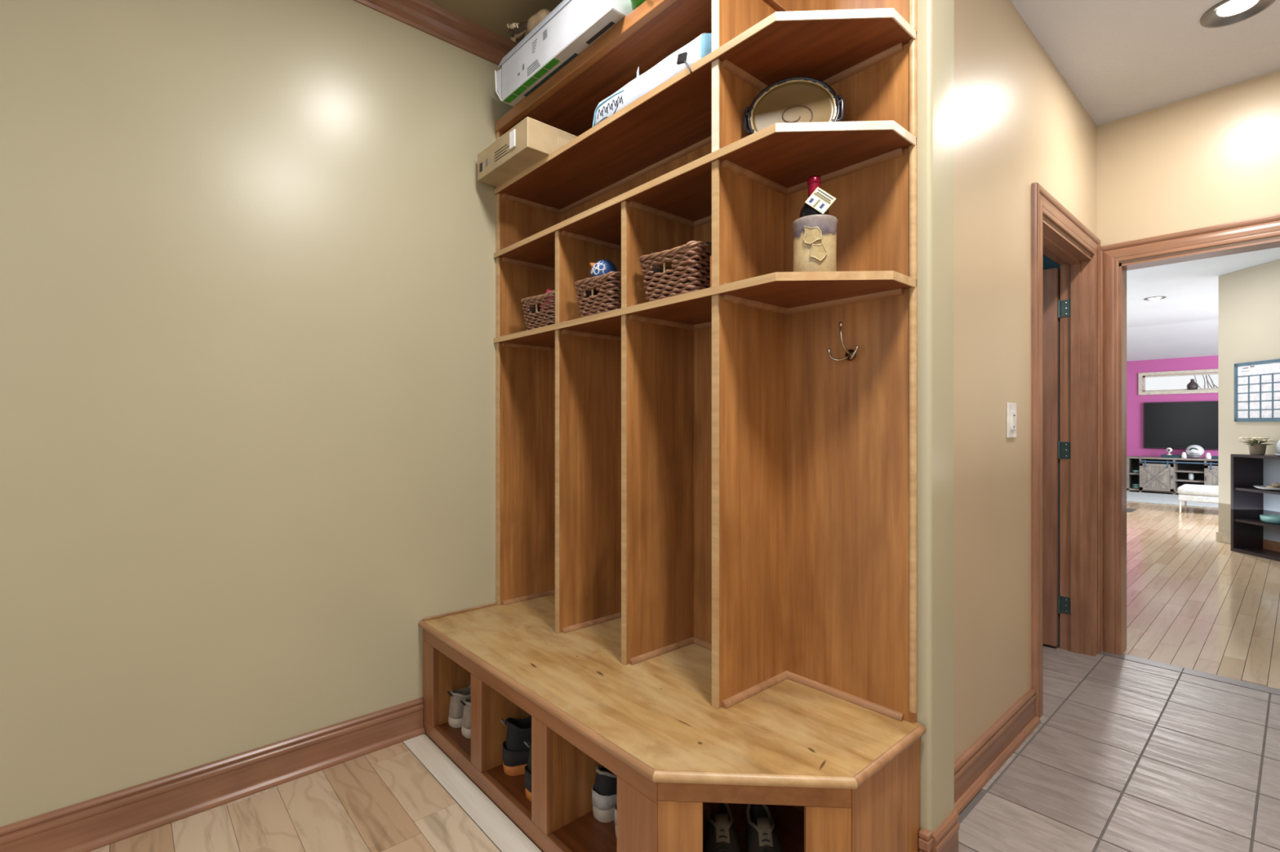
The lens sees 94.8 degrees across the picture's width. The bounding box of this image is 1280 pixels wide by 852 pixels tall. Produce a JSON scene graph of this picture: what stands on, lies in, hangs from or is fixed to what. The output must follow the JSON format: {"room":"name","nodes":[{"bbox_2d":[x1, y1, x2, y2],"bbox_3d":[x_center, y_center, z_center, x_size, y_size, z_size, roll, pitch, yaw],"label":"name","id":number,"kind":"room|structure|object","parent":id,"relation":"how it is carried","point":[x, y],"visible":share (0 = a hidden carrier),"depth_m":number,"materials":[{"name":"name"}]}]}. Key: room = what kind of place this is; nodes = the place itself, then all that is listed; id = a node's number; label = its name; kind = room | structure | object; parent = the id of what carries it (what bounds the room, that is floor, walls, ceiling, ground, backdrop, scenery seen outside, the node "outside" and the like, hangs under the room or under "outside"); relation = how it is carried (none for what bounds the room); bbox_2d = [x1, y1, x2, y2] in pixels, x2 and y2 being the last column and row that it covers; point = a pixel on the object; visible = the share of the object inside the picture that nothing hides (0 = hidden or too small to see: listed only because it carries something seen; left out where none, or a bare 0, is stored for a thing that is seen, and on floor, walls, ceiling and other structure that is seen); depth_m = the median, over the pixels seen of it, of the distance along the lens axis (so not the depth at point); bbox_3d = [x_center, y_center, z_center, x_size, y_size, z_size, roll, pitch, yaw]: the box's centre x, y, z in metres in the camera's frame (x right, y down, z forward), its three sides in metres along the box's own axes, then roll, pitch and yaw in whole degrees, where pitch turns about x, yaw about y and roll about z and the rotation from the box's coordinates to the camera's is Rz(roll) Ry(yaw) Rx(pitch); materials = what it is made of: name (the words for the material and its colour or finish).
{"room":"mudroom","nodes":[
{"label":"mudroom","id":0,"kind":"room"},
{"bbox_2d":[0,0,514,845],"bbox_3d":[-1.679,-0.220,1.652,3.680,2.880,0.100,0,0,-42],"label":"wall","id":1,"kind":"structure","parent":0,"point":[247,248],"depth_m":1.89,"materials":[{"name":"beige paint"}]},
{"bbox_2d":[0,697,425,851],"bbox_3d":[-1.930,1.133,1.342,2.893,0.133,0.031,0,0,-42],"label":"baseboard","id":2,"kind":"structure","parent":1,"relation":"attached to","point":[96,823],"depth_m":1.84,"materials":[{"name":"brown wood"}]},
{"bbox_2d":[352,0,516,66],"bbox_3d":[-1.679,-1.599,1.548,3.540,0.092,0.056,0,0,-42],"label":"crown molding","id":3,"kind":"structure","parent":1,"relation":"attached to","point":[426,16],"depth_m":2.35,"materials":[{"name":"brown wood"}]},
{"bbox_2d":[502,740,529,767],"bbox_3d":[-0.405,1.083,1.966,0.104,0.054,0.099,0,0,-22],"label":"shoe upper","id":4,"kind":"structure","parent":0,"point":[510,758],"depth_m":1.92,"materials":[{"name":"black leather"}]},
{"bbox_2d":[524,764,531,792],"bbox_3d":[-0.304,1.082,1.830,0.108,0.056,0.098,0,0,-42],"label":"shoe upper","id":5,"kind":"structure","parent":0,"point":[527,775],"depth_m":1.79,"materials":[{"name":"black leather"}]},
{"bbox_2d":[591,784,617,810],"bbox_3d":[-0.094,1.083,1.741,0.100,0.043,0.092,0,0,-42],"label":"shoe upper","id":6,"kind":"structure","parent":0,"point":[602,802],"depth_m":1.70,"materials":[{"name":"white"}]},
{"bbox_2d":[614,803,617,826],"bbox_3d":[-0.022,1.083,1.652,0.104,0.043,0.092,0,0,-42],"label":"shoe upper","id":7,"kind":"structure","parent":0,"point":[615,806],"depth_m":1.63,"materials":[{"name":"white"}]},
{"bbox_2d":[88,490,1279,851],"bbox_3d":[4.829,1.214,3.747,16.199,0.032,7.198,0,0,-42],"label":"floor","id":8,"kind":"structure","parent":0,"point":[384,800],"depth_m":2.08,"materials":[{"name":"brown wood"}]},
{"bbox_2d":[1126,508,1136,511],"bbox_3d":[6.738,1.193,8.567,0.350,0.013,0.720,0,0,-42],"label":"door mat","id":9,"kind":"object","parent":8,"relation":"on","point":[1127,509],"visible":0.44,"depth_m":8.33,"materials":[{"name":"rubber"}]},
{"bbox_2d":[1126,456,1218,494],"bbox_3d":[9.640,0.880,10.150,0.446,0.640,1.940,0,0,-42],"label":"media console","id":10,"kind":"object","parent":8,"relation":"on","point":[1156,474],"visible":0.59,"depth_m":10.38,"materials":[{"name":"grey wood"}]},
{"bbox_2d":[1128,471,1139,475],"bbox_3d":[9.109,0.870,10.799,0.340,0.024,0.145,0,0,-42],"label":"shelf","id":11,"kind":"object","parent":10,"relation":"attached to","point":[1130,473],"depth_m":10.75,"materials":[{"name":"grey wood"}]},
{"bbox_2d":[1160,454,1181,457],"bbox_3d":[9.410,0.536,10.414,0.140,0.048,0.260,0,0,-42],"label":"soundbar","id":12,"kind":"object","parent":10,"relation":"on","point":[1162,455],"visible":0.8,"depth_m":10.39,"materials":[{"name":"plastic"}]},
{"bbox_2d":[1165,448,1172,454],"bbox_3d":[9.377,0.447,10.418,0.089,0.128,0.084,0,0,-42],"label":"security camera","id":13,"kind":"object","parent":12,"relation":"on","point":[1168,450],"visible":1,"depth_m":10.40,"materials":[{"name":"white plastic"}]},
{"bbox_2d":[1181,452,1186,458],"bbox_3d":[9.459,0.507,10.224,0.075,0.106,0.076,0,0,-42],"label":"speaker","id":14,"kind":"object","parent":10,"relation":"on","point":[1184,455],"visible":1,"depth_m":10.20},
{"bbox_2d":[1174,469,1204,473],"bbox_3d":[9.598,0.790,10.247,0.340,0.024,0.370,0,0,-42],"label":"shelf","id":15,"kind":"object","parent":10,"relation":"attached to","point":[1176,471],"depth_m":10.28,"materials":[{"name":"grey wood"}]},
{"bbox_2d":[1174,478,1204,482],"bbox_3d":[9.598,0.950,10.247,0.340,0.024,0.370,0,0,-42],"label":"shelf","id":16,"kind":"object","parent":10,"relation":"attached to","point":[1176,480],"depth_m":10.26,"materials":[{"name":"grey wood"}]},
{"bbox_2d":[1188,473,1194,479],"bbox_3d":[9.560,0.876,10.200,0.072,0.122,0.072,0,0,-42],"label":"jar","id":17,"kind":"object","parent":10,"relation":"on","point":[1191,477],"visible":1,"depth_m":10.17,"materials":[{"name":"white ceramic"}]},
{"bbox_2d":[1185,444,1204,457],"bbox_3d":[9.603,0.440,10.177,0.306,0.230,0.240,0,0,-42],"label":"helmet","id":18,"kind":"object","parent":10,"relation":"on","point":[1193,451],"visible":1,"depth_m":10.10,"materials":[{"name":"grey"}]},
{"bbox_2d":[1204,453,1211,458],"bbox_3d":[9.661,0.507,9.995,0.075,0.106,0.076,0,0,-42],"label":"speaker","id":19,"kind":"object","parent":10,"relation":"on","point":[1208,455],"visible":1,"depth_m":9.97},
{"bbox_2d":[1211,456,1218,459],"bbox_3d":[9.898,0.536,9.864,0.140,0.048,0.430,0,0,-42],"label":"soundbar","id":20,"kind":"object","parent":10,"relation":"on","point":[1212,457],"visible":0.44,"depth_m":9.95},
{"bbox_2d":[1126,491,1218,508],"bbox_3d":[8.952,1.194,9.273,1.700,0.011,3.200,0,0,-42],"label":"area rug","id":21,"kind":"object","parent":8,"relation":"on","point":[1141,497],"visible":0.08,"depth_m":9.46,"materials":[{"name":"white fabric"}]},
{"bbox_2d":[1177,484,1218,512],"bbox_3d":[7.976,1.019,8.014,0.630,0.358,0.910,0,0,-42],"label":"ottoman","id":22,"kind":"object","parent":8,"relation":"on","point":[1187,492],"visible":0.45,"depth_m":8.02,"materials":[{"name":"grey fabric"}]},
{"bbox_2d":[1177,484,1218,497],"bbox_3d":[7.976,0.895,8.014,0.630,0.110,0.910,0,0,-42],"label":"cushion","id":23,"kind":"object","parent":22,"relation":"on","point":[1186,490],"depth_m":8.02,"materials":[{"name":"grey fabric"}]},
{"bbox_2d":[1231,453,1279,561],"bbox_3d":[5.791,0.735,5.089,0.280,0.929,1.128,0,0,3],"label":"bookcase","id":24,"kind":"object","parent":8,"relation":"on","point":[1250,535],"visible":0.91,"depth_m":5.62,"materials":[{"name":"brown laminate"}]},
{"bbox_2d":[1238,437,1274,455],"bbox_3d":[5.784,0.188,5.519,0.284,0.163,0.237,0,0,-42],"label":"potted flowers","id":25,"kind":"object","parent":24,"relation":"on","point":[1255,448],"visible":1,"depth_m":5.47,"materials":[{"name":"beige ceramic"}]},
{"bbox_2d":[1253,485,1279,491],"bbox_3d":[5.808,0.574,5.369,0.290,0.030,0.290,0,0,-42],"label":"platter","id":26,"kind":"object","parent":24,"relation":"on","point":[1262,487],"visible":0.87,"depth_m":5.34,"materials":[{"name":"white ceramic"}]},
{"bbox_2d":[1266,485,1276,488],"bbox_3d":[5.773,0.563,5.378,0.052,0.035,0.067,0,0,-31],"label":"seashell","id":27,"kind":"object","parent":26,"relation":"on","point":[1268,486],"visible":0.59,"depth_m":5.37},
{"bbox_2d":[1271,483,1279,486],"bbox_3d":[5.808,0.537,5.369,0.052,0.035,0.067,0,0,-31],"label":"seashell","id":28,"kind":"object","parent":26,"relation":"on","point":[1272,484],"visible":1,"depth_m":5.36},
{"bbox_2d":[1259,514,1279,524],"bbox_3d":[5.799,0.856,5.380,0.180,0.065,0.180,0,0,-42],"label":"glass bowl","id":29,"kind":"object","parent":24,"relation":"on","point":[1273,519],"visible":1,"depth_m":5.36,"materials":[{"name":"teal glass"}]},
{"bbox_2d":[1275,440,1279,453],"bbox_3d":[5.865,0.190,5.321,0.150,0.160,0.150,0,0,-42],"label":"ginger jar","id":30,"kind":"object","parent":24,"relation":"on","point":[1277,445],"visible":1,"depth_m":5.34,"materials":[{"name":"white ceramic"}]},
{"bbox_2d":[427,0,1279,125],"bbox_3d":[0.357,-1.660,1.052,5.930,0.100,3.500,0,0,-42],"label":"ceiling","id":31,"kind":"structure","parent":0,"point":[1121,59],"depth_m":2.48,"materials":[{"name":"grey paint"}]},
{"bbox_2d":[1200,0,1275,27],"bbox_3d":[2.302,-1.614,2.264,0.211,0.024,0.211,0,0,-42],"label":"recessed light","id":32,"kind":"object","parent":31,"relation":"in","point":[1226,12],"visible":1,"depth_m":2.29,"materials":[{"name":"silver metal"}]},
{"bbox_2d":[916,0,922,830],"bbox_3d":[0.237,-0.215,2.182,0.150,2.830,1.650,0,0,-42],"label":"wall","id":33,"kind":"structure","parent":0,"point":[919,34],"depth_m":1.52,"materials":[{"name":"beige paint"}]},
{"bbox_2d":[922,0,954,833],"bbox_3d":[0.791,-0.215,1.557,0.150,2.830,0.020,0,0,-42],"label":"wall","id":34,"kind":"structure","parent":0,"point":[938,15],"depth_m":1.52,"materials":[{"name":"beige paint"}]},
{"bbox_2d":[918,809,959,851],"bbox_3d":[0.790,1.117,1.540,0.175,0.166,0.047,0,0,-42],"label":"baseboard","id":35,"kind":"structure","parent":34,"relation":"attached to","point":[945,837],"depth_m":1.53,"materials":[{"name":"brown wood"}]},
{"bbox_2d":[954,0,1097,761],"bbox_3d":[1.577,-0.215,2.464,2.230,2.830,0.125,0,0,-42],"label":"wall","id":36,"kind":"structure","parent":0,"point":[1019,123],"depth_m":2.12,"materials":[{"name":"beige paint"}]},
{"bbox_2d":[954,688,1040,814],"bbox_3d":[1.203,1.133,2.028,1.088,0.133,0.031,0,0,-42],"label":"baseboard","id":37,"kind":"structure","parent":36,"relation":"attached to","point":[975,767],"depth_m":2.05,"materials":[{"name":"brown wood"}]},
{"bbox_2d":[1006,402,1016,438],"bbox_3d":[1.407,-0.021,2.220,0.096,0.132,0.014,0,0,-42],"label":"light switch","id":38,"kind":"object","parent":36,"relation":"attached to","point":[1011,407],"visible":1,"depth_m":2.21,"materials":[{"name":"white plastic"}]},
{"bbox_2d":[1042,267,1070,646],"bbox_3d":[1.982,0.168,3.469,0.038,2.036,0.918,0,0,-42],"label":"door","id":39,"kind":"structure","parent":36,"relation":"in","point":[1053,308],"depth_m":3.17,"materials":[{"name":"brown wood"}]},
{"bbox_2d":[1031,182,1279,719],"bbox_3d":[2.424,0.105,2.428,1.281,2.189,1.322,0,0,-42],"label":"door frame","id":40,"kind":"structure","parent":36,"relation":"attached to","point":[1080,272],"depth_m":3.08,"materials":[{"name":"brown wood"}]},
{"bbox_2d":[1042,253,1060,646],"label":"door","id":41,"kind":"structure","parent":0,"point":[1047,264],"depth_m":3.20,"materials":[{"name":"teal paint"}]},
{"bbox_2d":[958,644,1279,851],"bbox_3d":[1.565,1.208,2.056,2.663,0.015,3.393,0,0,-42],"label":"floor tile","id":42,"kind":"structure","parent":0,"point":[1232,717],"depth_m":2.05,"materials":[{"name":"grey tile"}]},
{"bbox_2d":[1126,355,1218,457],"bbox_3d":[10.928,-0.250,9.154,0.100,2.900,7.200,0,0,-42],"label":"wall","id":43,"kind":"structure","parent":0,"point":[1135,402],"depth_m":10.82,"materials":[{"name":"paint"}]},
{"bbox_2d":[1138,368,1218,395],"bbox_3d":[10.055,-0.780,10.101,0.110,0.410,2.285,0,0,-42],"label":"window","id":44,"kind":"structure","parent":43,"relation":"in","point":[1170,383],"depth_m":10.56,"materials":[{"name":"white glass"}]},
{"bbox_2d":[1186,378,1198,390],"bbox_3d":[9.778,-0.737,10.406,0.150,0.190,0.150,0,0,-42],"label":"vase","id":45,"kind":"object","parent":44,"relation":"on","point":[1192,385],"visible":1,"depth_m":10.37,"materials":[{"name":"grey ceramic"}]},
{"bbox_2d":[1143,400,1218,449],"bbox_3d":[9.789,-0.013,10.316,0.060,0.837,1.460,0,0,-42],"label":"television","id":46,"kind":"object","parent":43,"relation":"attached to","point":[1174,424],"visible":0.52,"depth_m":10.47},
{"bbox_2d":[1097,70,1279,262],"bbox_3d":[3.100,-0.215,2.521,0.125,2.830,2.060,0,0,-42],"label":"wall","id":47,"kind":"structure","parent":0,"point":[1211,158],"depth_m":2.88,"materials":[{"name":"beige paint"}]},
{"bbox_2d":[1126,247,1279,361],"bbox_3d":[7.081,-1.385,5.810,10.195,0.350,7.300,0,0,-42],"label":"ceiling","id":48,"kind":"structure","parent":0,"point":[1184,323],"depth_m":7.67,"materials":[{"name":"white paint"}]},
{"bbox_2d":[1143,296,1165,300],"bbox_3d":[6.275,-1.553,7.167,0.202,0.030,0.202,0,0,-42],"label":"recessed light","id":49,"kind":"object","parent":48,"relation":"in","point":[1158,297],"visible":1,"depth_m":7.14,"materials":[{"name":"white plastic"}]},
{"bbox_2d":[1218,259,1279,534],"bbox_3d":[5.965,-0.179,4.313,0.120,2.758,3.600,0,0,3],"label":"wall","id":50,"kind":"structure","parent":0,"point":[1249,298],"depth_m":5.88,"materials":[{"name":"beige paint"}]},
{"bbox_2d":[1216,531,1231,544],"bbox_3d":[5.993,1.150,5.885,0.014,0.099,0.482,0,0,3],"label":"baseboard","id":51,"kind":"structure","parent":50,"relation":"attached to","point":[1220,537],"depth_m":6.04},
{"bbox_2d":[1234,359,1279,422],"bbox_3d":[5.964,-0.335,5.485,0.021,0.583,0.868,0,0,3],"label":"calendar board","id":52,"kind":"object","parent":50,"relation":"attached to","point":[1256,384],"visible":1,"depth_m":5.69,"materials":[{"name":"white paper"}]},
{"bbox_3d":[0.851,1.209,0.554,0.391,0.018,2.099,0,0,-42],"label":"floor","id":53,"kind":"structure","parent":0,"visible":0},
{"bbox_2d":[417,594,925,851],"bbox_3d":[-0.067,0.979,1.901,0.668,0.443,1.662,0,0,-42],"label":"storage bench","id":54,"kind":"object","parent":53,"relation":"on","point":[833,774],"visible":0.97,"depth_m":1.60,"materials":[{"name":"brown wood"}]},
{"bbox_2d":[447,684,471,728],"bbox_3d":[-0.629,1.072,2.350,0.312,0.145,0.128,0,0,-42],"label":"shoe","id":55,"kind":"object","parent":54,"relation":"on","point":[455,709],"visible":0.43,"depth_m":2.23,"materials":[{"name":"beige fabric"}]},
{"bbox_2d":[460,698,471,738],"bbox_3d":[-0.549,1.072,2.268,0.312,0.145,0.127,0,0,-42],"label":"shoe","id":56,"kind":"object","parent":54,"relation":"on","point":[466,721],"visible":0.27,"depth_m":2.16,"materials":[{"name":"beige fabric"}]},
{"bbox_2d":[500,715,531,776],"bbox_3d":[-0.315,1.052,1.998,0.312,0.185,0.131,0,0,-26],"label":"shoe","id":57,"kind":"object","parent":54,"relation":"on","point":[515,752],"visible":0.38,"depth_m":1.93,"materials":[{"name":"black fabric"}]},
{"bbox_2d":[524,738,531,801],"bbox_3d":[-0.230,1.050,1.887,0.312,0.190,0.131,0,0,-42],"label":"shoe","id":58,"kind":"object","parent":54,"relation":"on","point":[528,767],"visible":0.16,"depth_m":1.80,"materials":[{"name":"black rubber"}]},
{"bbox_2d":[591,764,617,822],"bbox_3d":[-0.022,1.065,1.805,0.293,0.159,0.121,0,0,-42],"label":"shoe","id":59,"kind":"object","parent":54,"relation":"on","point":[604,792],"visible":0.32,"depth_m":1.70,"materials":[{"name":"white fabric"}]},
{"bbox_2d":[614,803,617,838],"bbox_3d":[0.053,1.065,1.711,0.294,0.159,0.122,0,0,-42],"label":"shoe","id":60,"kind":"object","parent":54,"relation":"on","point":[615,805],"visible":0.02,"depth_m":1.63,"materials":[{"name":"beige rubber"}]},
{"bbox_2d":[493,0,917,723],"bbox_3d":[0.049,-0.438,2.017,0.347,2.404,1.640,0,0,-42],"label":"shelving","id":61,"kind":"object","parent":54,"relation":"on","point":[728,468],"visible":0.99,"depth_m":1.75,"materials":[{"name":"brown wood"}]},
{"bbox_2d":[477,116,577,186],"bbox_3d":[-0.406,-1.066,2.396,0.368,0.108,0.399,0,0,-42],"label":"cardboard box","id":62,"kind":"object","parent":61,"relation":"on","point":[531,140],"visible":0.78,"depth_m":2.23,"materials":[{"name":"brown cardboard"}]},
{"bbox_2d":[557,136,568,146],"bbox_3d":[-0.281,-1.077,2.241,0.076,0.030,0.001,0,0,-42],"label":"print","id":63,"kind":"object","parent":62,"relation":"attached to","point":[562,140],"depth_m":2.23,"materials":[{"name":"cardboard"}]},
{"bbox_2d":[520,290,555,330],"bbox_3d":[-0.321,-0.446,2.401,0.256,0.148,0.251,0,0,-42],"label":"wicker basket","id":64,"kind":"object","parent":61,"relation":"on","point":[535,317],"visible":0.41,"depth_m":2.31,"materials":[{"name":"brown wicker"}]},
{"bbox_2d":[540,289,554,308],"bbox_3d":[-0.345,-0.488,2.362,0.102,0.106,0.103,0,0,-42],"label":"folded cloth","id":65,"kind":"object","parent":64,"relation":"in","point":[548,291],"visible":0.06,"depth_m":2.32,"materials":[{"name":"pink fabric"}]},
{"bbox_2d":[494,0,632,106],"bbox_3d":[-0.209,-1.401,2.225,0.361,0.202,0.748,0,0,-42],"label":"carton","id":66,"kind":"object","parent":61,"relation":"on","point":[572,26],"visible":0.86,"depth_m":2.09,"materials":[{"name":"white cardboard"}]},
{"bbox_2d":[506,8,550,44],"bbox_3d":[-0.417,-1.528,2.268,0.237,0.088,0.131,0,0,29],"label":"glove","id":67,"kind":"object","parent":66,"relation":"on","point":[517,32],"visible":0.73,"depth_m":2.26,"materials":[{"name":"beige leather"}]},
{"bbox_2d":[527,59,540,75],"bbox_3d":[-0.394,-1.330,2.177,0.001,0.030,0.090,0,0,-42],"label":"print","id":68,"kind":"object","parent":66,"relation":"attached to","point":[534,65],"depth_m":2.18,"materials":[{"name":"grey paper"}]},
{"bbox_2d":[532,39,537,53],"bbox_3d":[-0.389,-1.403,2.171,0.001,0.038,0.035,0,0,-42],"label":"print","id":69,"kind":"object","parent":66,"relation":"attached to","point":[534,41],"depth_m":2.17,"materials":[{"name":"grey paper"}]},
{"bbox_2d":[573,271,621,317],"bbox_3d":[-0.075,-0.446,2.122,0.259,0.148,0.236,0,0,-42],"label":"wicker basket","id":70,"kind":"object","parent":61,"relation":"on","point":[593,301],"visible":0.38,"depth_m":2.02,"materials":[{"name":"brown wicker"}]},
{"bbox_2d":[590,259,617,285],"bbox_3d":[-0.128,-0.539,2.079,0.093,0.096,0.098,0,0,-42],"label":"ball","id":71,"kind":"object","parent":70,"relation":"in","point":[602,267],"visible":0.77,"depth_m":2.04,"materials":[{"name":"blue plastic"}]},
{"bbox_2d":[630,0,645,10],"bbox_3d":[0.042,-1.335,1.817,0.161,0.066,0.186,0,0,-42],"label":"pouch","id":72,"kind":"object","parent":61,"relation":"on","point":[635,3],"visible":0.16,"depth_m":1.82,"materials":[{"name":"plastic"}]},
{"bbox_2d":[591,32,711,127],"bbox_3d":[0.105,-1.078,1.919,0.259,0.135,0.577,0,0,-42],"label":"wrapped package","id":73,"kind":"object","parent":61,"relation":"on","point":[700,47],"visible":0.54,"depth_m":1.80,"materials":[{"name":"white plastic"}]},
{"bbox_2d":[639,240,711,302],"bbox_3d":[0.168,-0.453,1.854,0.269,0.163,0.253,0,0,-42],"label":"wicker basket","id":74,"kind":"object","parent":61,"relation":"on","point":[662,282],"visible":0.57,"depth_m":1.74,"materials":[{"name":"brown wicker"}]},
{"bbox_2d":[697,241,711,255],"bbox_3d":[0.212,-0.504,1.788,0.069,0.097,0.112,0,0,8],"label":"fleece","id":75,"kind":"object","parent":74,"relation":"in","point":[706,242],"visible":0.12,"depth_m":1.75},
{"bbox_2d":[676,52,692,73],"bbox_3d":[0.128,-1.028,1.670,0.012,0.081,0.065,0,0,-35],"label":"black buckle","id":76,"kind":"object","parent":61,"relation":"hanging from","point":[682,58],"visible":1,"depth_m":1.67,"materials":[{"name":"plastic"}]},
{"bbox_2d":[710,255,711,287],"bbox_3d":[0.268,-0.425,1.698,0.185,0.099,0.012,0,0,-42],"label":"wooden board","id":77,"kind":"object","parent":61,"relation":"on","point":[711,255],"visible":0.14,"depth_m":1.64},
{"bbox_2d":[742,76,844,134],"bbox_3d":[0.418,-0.850,1.611,0.269,0.211,0.069,0,0,14],"label":"platter","id":78,"kind":"object","parent":61,"relation":"on","point":[794,99],"visible":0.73,"depth_m":1.61,"materials":[{"name":"silver metal"}]},
{"bbox_2d":[791,214,837,271],"bbox_3d":[0.450,-0.452,1.518,0.117,0.151,0.114,0,0,-42],"label":"stoneware crock","id":79,"kind":"object","parent":61,"relation":"on","point":[815,236],"visible":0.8,"depth_m":1.47,"materials":[{"name":"ceramic"}]},
{"bbox_2d":[799,175,829,217],"bbox_3d":[0.452,-0.516,1.524,0.074,0.257,0.074,0,0,-42],"label":"wine bottle","id":80,"kind":"object","parent":79,"relation":"in","point":[814,182],"visible":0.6,"depth_m":1.51,"materials":[{"name":"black glass"}]},
{"bbox_2d":[804,186,835,213],"bbox_3d":[0.456,-0.570,1.485,0.075,0.074,0.011,0,0,23],"label":"paper tag","id":81,"kind":"object","parent":80,"relation":"hanging from","point":[820,200],"visible":1,"depth_m":1.48,"materials":[{"name":"white paper"}]},
{"bbox_2d":[806,194,829,212],"bbox_3d":[0.449,-0.562,1.485,0.056,0.052,0.005,0,0,24],"label":"print","id":82,"kind":"object","parent":81,"relation":"attached to","point":[820,202],"depth_m":1.48},
{"bbox_2d":[808,189,833,208],"bbox_3d":[0.457,-0.573,1.484,0.033,0.054,0.051,0,0,-42],"label":"print","id":83,"kind":"object","parent":81,"relation":"attached to","point":[820,199],"depth_m":1.48},
{"bbox_2d":[813,192,831,207],"bbox_3d":[0.459,-0.573,1.484,0.043,0.040,0.007,0,0,15],"label":"print","id":84,"kind":"object","parent":81,"relation":"attached to","point":[820,199],"depth_m":1.48},
{"bbox_2d":[704,803,741,851],"bbox_3d":[0.211,1.079,1.521,0.108,0.131,0.282,0,0,3],"label":"shoe","id":85,"kind":"object","parent":54,"relation":"on","point":[721,836],"visible":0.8,"depth_m":1.51,"materials":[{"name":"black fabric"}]},
{"bbox_2d":[744,804,782,851],"bbox_3d":[0.317,1.079,1.507,0.108,0.131,0.282,0,0,3],"label":"shoe","id":86,"kind":"object","parent":54,"relation":"on","point":[760,835],"visible":0.85,"depth_m":1.51,"materials":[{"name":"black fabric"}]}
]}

